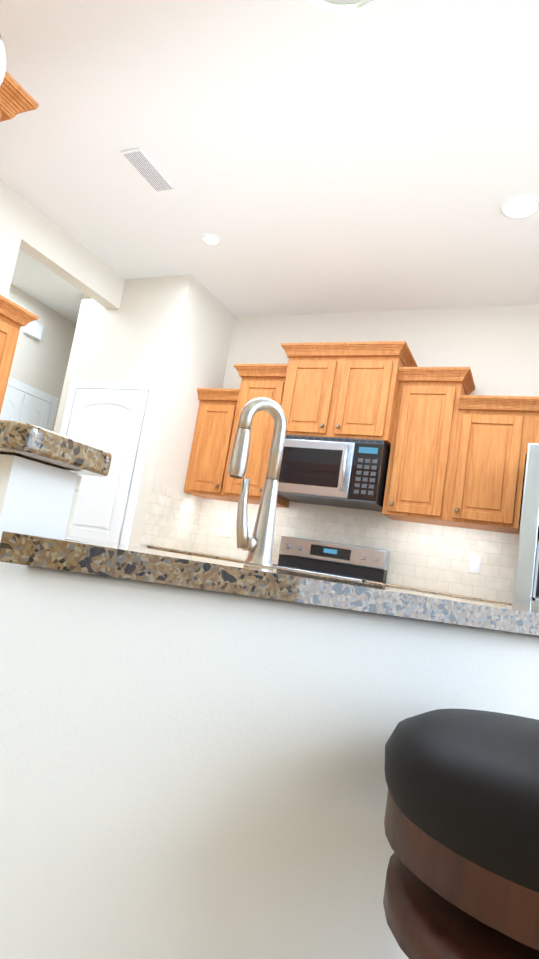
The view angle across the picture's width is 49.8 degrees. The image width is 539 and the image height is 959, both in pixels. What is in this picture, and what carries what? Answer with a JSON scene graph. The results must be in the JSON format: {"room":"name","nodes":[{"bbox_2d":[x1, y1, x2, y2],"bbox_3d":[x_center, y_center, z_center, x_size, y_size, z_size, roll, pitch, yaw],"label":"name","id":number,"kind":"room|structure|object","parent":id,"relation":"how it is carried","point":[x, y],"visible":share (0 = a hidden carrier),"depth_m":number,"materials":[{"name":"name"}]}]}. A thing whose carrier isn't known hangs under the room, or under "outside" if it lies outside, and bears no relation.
{"room":"kitchen","nodes":[
{"label":"kitchen","id":0,"kind":"room"},
{"bbox_2d":[0,454,77,541],"bbox_3d":[-0.772,0.440,0.921,0.850,1.013,0.120,5,-9,25],"label":"wall","id":1,"kind":"structure","parent":0,"point":[36,498],"depth_m":0.80,"materials":[{"name":"white paint"}]},
{"bbox_2d":[0,420,111,476],"bbox_3d":[-0.668,-0.074,0.978,0.898,0.036,0.187,5,-9,25],"label":"granite bar ledge","id":2,"kind":"object","parent":1,"relation":"on","point":[36,444],"visible":1,"depth_m":0.76,"materials":[{"name":"brown stone"}]},
{"bbox_2d":[65,475,81,537],"bbox_3d":[-1.391,-0.234,1.417,2.500,0.441,0.008,5,-9,25],"label":"door frame","id":3,"kind":"structure","parent":1,"relation":"attached to","point":[79,477],"depth_m":0.86,"materials":[{"name":"white wood"}]},
{"bbox_2d":[7,284,76,430],"bbox_3d":[-2.133,-0.148,5.255,0.120,2.950,1.990,5,-9,25],"label":"wall","id":4,"kind":"structure","parent":0,"point":[41,364],"depth_m":5.17,"materials":[{"name":"beige paint"}]},
{"bbox_2d":[0,385,50,428],"bbox_3d":[-2.255,0.240,4.857,0.057,2.018,0.610,5,-9,25],"label":"closet door","id":5,"kind":"structure","parent":4,"relation":"in","point":[19,406],"depth_m":5.01,"materials":[{"name":"white wood"}]},
{"bbox_2d":[7,377,58,430],"bbox_3d":[-2.621,0.039,4.088,0.018,2.105,4.200,5,-9,25],"label":"trim","id":6,"kind":"structure","parent":4,"relation":"attached to","point":[32,391],"depth_m":5.18,"materials":[{"name":"white wood"}]},
{"bbox_2d":[23,321,43,339],"bbox_3d":[-2.044,-1.304,5.028,0.035,0.135,0.170,5,-9,25],"label":"box","id":7,"kind":"object","parent":4,"relation":"attached to","point":[33,329],"visible":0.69,"depth_m":5.02,"materials":[{"name":"white"}]},
{"bbox_2d":[11,248,83,323],"bbox_3d":[-1.927,-1.720,4.227,0.860,0.100,4.270,5,-9,25],"label":"ceiling","id":8,"kind":"structure","parent":0,"point":[39,281],"depth_m":4.76,"materials":[{"name":"white paint"}]},
{"bbox_2d":[0,180,124,308],"bbox_3d":[-2.001,-0.425,3.171,0.120,2.950,2.820,5,-9,25],"label":"wall","id":9,"kind":"structure","parent":0,"point":[48,243],"depth_m":3.91,"materials":[{"name":"beige paint"}]},
{"bbox_2d":[0,295,38,413],"bbox_3d":[-1.784,-0.685,2.975,0.389,0.770,0.995,5,-9,25],"label":"upper cabinet","id":10,"kind":"object","parent":9,"relation":"attached to","point":[14,317],"visible":1,"depth_m":3.27,"materials":[{"name":"brown wood"}]},
{"bbox_2d":[53,274,234,551],"bbox_3d":[-1.139,-0.070,4.684,1.030,2.950,0.720,5,-9,25],"label":"wall block","id":11,"kind":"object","parent":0,"point":[172,335],"visible":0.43,"depth_m":4.45,"materials":[{"name":"beige paint"}]},
{"bbox_2d":[67,389,148,543],"bbox_3d":[-1.371,0.298,4.272,0.687,2.018,0.057,5,-9,25],"label":"pantry door","id":12,"kind":"structure","parent":11,"relation":"attached to","point":[110,421],"depth_m":4.29,"materials":[{"name":"white wood"}]},
{"bbox_2d":[59,380,159,544],"bbox_3d":[-1.355,0.271,4.293,1.030,2.105,0.018,5,-9,25],"label":"door frame","id":13,"kind":"structure","parent":11,"relation":"attached to","point":[152,387],"depth_m":4.24,"materials":[{"name":"white wood"}]},
{"bbox_2d":[0,562,538,958],"bbox_3d":[0.211,0.678,1.007,1.445,0.878,0.250,12,-9,-19],"label":"wall","id":14,"kind":"structure","parent":0,"point":[189,773],"depth_m":0.78,"materials":[{"name":"white paint"}]},
{"bbox_2d":[0,0,538,316],"bbox_3d":[-0.406,-1.921,1.835,11.800,0.100,10.400,5,-9,25],"label":"ceiling","id":15,"kind":"structure","parent":0,"point":[306,157],"depth_m":2.85,"materials":[{"name":"white paint"}]},
{"bbox_2d":[0,35,5,85],"bbox_3d":[-0.537,-1.361,1.208,0.192,1.208,0.192,5,-9,25],"label":"pendant light","id":16,"kind":"object","parent":15,"relation":"hanging from","point":[3,61],"visible":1,"depth_m":1.16,"materials":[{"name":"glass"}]},
{"bbox_2d":[120,147,174,192],"bbox_3d":[-0.669,-1.707,3.216,0.130,0.012,0.340,5,-9,25],"label":"ceiling vent","id":17,"kind":"object","parent":15,"relation":"in","point":[145,167],"visible":1,"depth_m":3.20,"materials":[{"name":"white metal"}]},
{"bbox_2d":[201,234,220,245],"bbox_3d":[-0.386,-1.576,3.820,0.128,0.008,0.128,5,-9,25],"label":"recessed light","id":18,"kind":"object","parent":15,"relation":"in","point":[211,239],"visible":1,"depth_m":3.81,"materials":[{"name":"white"}]},
{"bbox_2d":[308,0,374,12],"bbox_3d":[0.192,-1.293,0.872,0.192,1.208,0.192,5,-9,25],"label":"ceiling light","id":19,"kind":"object","parent":15,"relation":"hanging from","point":[338,4],"visible":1,"depth_m":0.86,"materials":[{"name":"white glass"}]},
{"bbox_2d":[500,195,538,218],"bbox_3d":[1.310,-1.419,3.027,0.198,0.008,0.198,5,-9,25],"label":"recessed light","id":20,"kind":"object","parent":15,"relation":"in","point":[520,206],"visible":1,"depth_m":3.02,"materials":[{"name":"white"}]},
{"bbox_2d":[196,305,538,603],"bbox_3d":[0.304,0.129,4.461,4.995,2.950,0.120,5,-9,25],"label":"wall","id":21,"kind":"structure","parent":0,"point":[495,349],"depth_m":4.24,"materials":[{"name":"beige paint"}]},
{"bbox_2d":[140,482,204,551],"bbox_3d":[-0.729,0.300,4.404,0.008,0.441,0.689,5,-9,25],"label":"tile backsplash","id":22,"kind":"structure","parent":21,"relation":"attached to","point":[173,516],"depth_m":4.38,"materials":[{"name":"beige tile"}]},
{"bbox_2d":[184,388,238,501],"bbox_3d":[-0.392,-0.266,4.583,0.367,0.818,0.369,5,-9,25],"label":"upper cabinet","id":23,"kind":"object","parent":21,"relation":"attached to","point":[208,459],"visible":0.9,"depth_m":4.47,"materials":[{"name":"brown wood"}]},
{"bbox_2d":[222,364,288,507],"bbox_3d":[-0.064,-0.329,4.421,0.449,0.998,0.419,5,-9,25],"label":"upper cabinet","id":24,"kind":"object","parent":21,"relation":"attached to","point":[263,380],"visible":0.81,"depth_m":4.27,"materials":[{"name":"brown wood"}]},
{"bbox_2d":[281,341,417,447],"bbox_3d":[0.533,-0.578,4.166,0.900,0.656,0.489,5,-9,25],"label":"upper cabinet","id":25,"kind":"object","parent":21,"relation":"attached to","point":[341,389],"visible":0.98,"depth_m":3.98,"materials":[{"name":"brown wood"}]},
{"bbox_2d":[277,435,389,511],"bbox_3d":[0.449,-0.048,4.092,0.756,0.418,0.478,5,-9,25],"label":"microwave","id":26,"kind":"object","parent":25,"relation":"attached to","point":[341,472],"visible":0.81,"depth_m":3.91,"materials":[{"name":"silver plastic"}]},
{"bbox_2d":[193,499,518,602],"bbox_3d":[0.498,0.471,4.227,2.400,0.441,0.009,5,-9,25],"label":"tile backsplash","id":27,"kind":"structure","parent":21,"relation":"attached to","point":[430,557],"depth_m":4.01,"materials":[{"name":"beige tile"}]},
{"bbox_2d":[222,522,231,537],"bbox_3d":[-0.336,0.400,4.609,0.072,0.116,0.008,5,-9,25],"label":"outlet","id":28,"kind":"object","parent":27,"relation":"attached to","point":[227,528],"depth_m":4.61,"materials":[{"name":"white plastic"}]},
{"bbox_2d":[468,555,481,573],"bbox_3d":[1.350,0.557,3.815,0.072,0.116,0.008,5,-9,25],"label":"outlet","id":29,"kind":"object","parent":27,"relation":"attached to","point":[474,563],"depth_m":3.81,"materials":[{"name":"white plastic"}]},
{"bbox_2d":[382,367,474,526],"bbox_3d":[1.073,-0.216,3.901,0.458,0.988,0.389,5,-9,25],"label":"upper cabinet","id":30,"kind":"object","parent":21,"relation":"attached to","point":[418,480],"visible":0.98,"depth_m":3.78,"materials":[{"name":"brown wood"}]},
{"bbox_2d":[446,395,530,533],"bbox_3d":[1.410,-0.092,3.722,0.419,0.800,0.389,5,-9,25],"label":"upper cabinet","id":31,"kind":"object","parent":21,"relation":"attached to","point":[487,477],"visible":1,"depth_m":3.59,"materials":[{"name":"brown wood"}]},
{"bbox_2d":[526,396,538,457],"bbox_3d":[2.048,-0.261,3.471,0.915,0.340,0.389,5,-9,25],"label":"upper cabinet","id":32,"kind":"object","parent":21,"relation":"attached to","point":[533,432],"visible":0.69,"depth_m":3.53,"materials":[{"name":"brown wood"}]},
{"bbox_3d":[-0.883,1.061,1.408,11.800,0.100,10.400,5,-9,25],"label":"floor","id":33,"kind":"structure","parent":0,"visible":0},
{"bbox_2d":[147,545,243,562],"bbox_3d":[-0.463,1.008,4.191,0.782,0.915,0.637,5,-9,25],"label":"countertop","id":34,"kind":"structure","parent":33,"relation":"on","point":[195,554],"depth_m":3.98,"materials":[{"name":"brown stone"}]},
{"bbox_2d":[243,536,389,582],"bbox_3d":[0.250,0.955,3.820,0.798,1.137,0.724,5,-9,25],"label":"range oven","id":35,"kind":"object","parent":33,"relation":"on","point":[340,561],"visible":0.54,"depth_m":4.08,"materials":[{"name":"silver metal"}]},
{"bbox_2d":[364,580,511,605],"bbox_3d":[0.985,1.142,3.509,0.810,0.915,0.637,5,-9,25],"label":"countertop","id":36,"kind":"structure","parent":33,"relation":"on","point":[423,590],"depth_m":3.31,"materials":[{"name":"brown"}]},
{"bbox_2d":[383,709,538,958],"bbox_3d":[0.290,0.689,0.635,0.412,0.782,0.412,5,-9,25],"label":"bar stool","id":37,"kind":"object","parent":33,"relation":"on","point":[461,822],"visible":1,"depth_m":0.58,"materials":[{"name":"black leather"}]},
{"bbox_2d":[512,443,538,609],"bbox_3d":[1.777,0.771,3.057,0.910,1.762,0.892,5,-9,25],"label":"refrigerator","id":38,"kind":"object","parent":33,"relation":"on","point":[526,590],"visible":0.4,"depth_m":2.95,"materials":[{"name":"grey metal"}]},
{"bbox_3d":[-1.747,-0.612,1.588,1.650,2.950,0.120,5,-9,25],"label":"wall","id":39,"kind":"structure","parent":0,"visible":0},
{"bbox_2d":[0,93,19,121],"bbox_3d":[-1.267,-0.784,1.669,0.852,0.740,0.339,5,-9,25],"label":"upper cabinet","id":40,"kind":"object","parent":39,"relation":"attached to","point":[8,111],"depth_m":1.67,"materials":[{"name":"brown wood"}]},
{"bbox_3d":[-1.508,0.494,1.635,2.214,0.876,0.579,5,-9,25],"label":"base cabinet","id":41,"kind":"object","parent":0,"visible":0},
{"bbox_2d":[0,531,91,572],"bbox_3d":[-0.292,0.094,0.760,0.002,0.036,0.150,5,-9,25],"label":"countertop","id":42,"kind":"structure","parent":41,"relation":"on","point":[71,553],"depth_m":0.71,"materials":[{"name":"stone"}]},
{"bbox_2d":[84,539,538,635],"bbox_3d":[-0.854,0.100,1.431,3.505,0.036,0.600,5,-9,25],"label":"countertop","id":43,"kind":"structure","parent":41,"relation":"on","point":[90,556],"depth_m":0.84,"materials":[{"name":"stone"}]},
{"bbox_2d":[228,397,286,567],"bbox_3d":[-0.028,0.000,1.409,0.120,0.408,0.129,5,-9,25],"label":"pull-down faucet","id":44,"kind":"object","parent":43,"relation":"on","point":[257,544],"visible":1,"depth_m":1.39,"materials":[{"name":"silver metal"}]}
]}

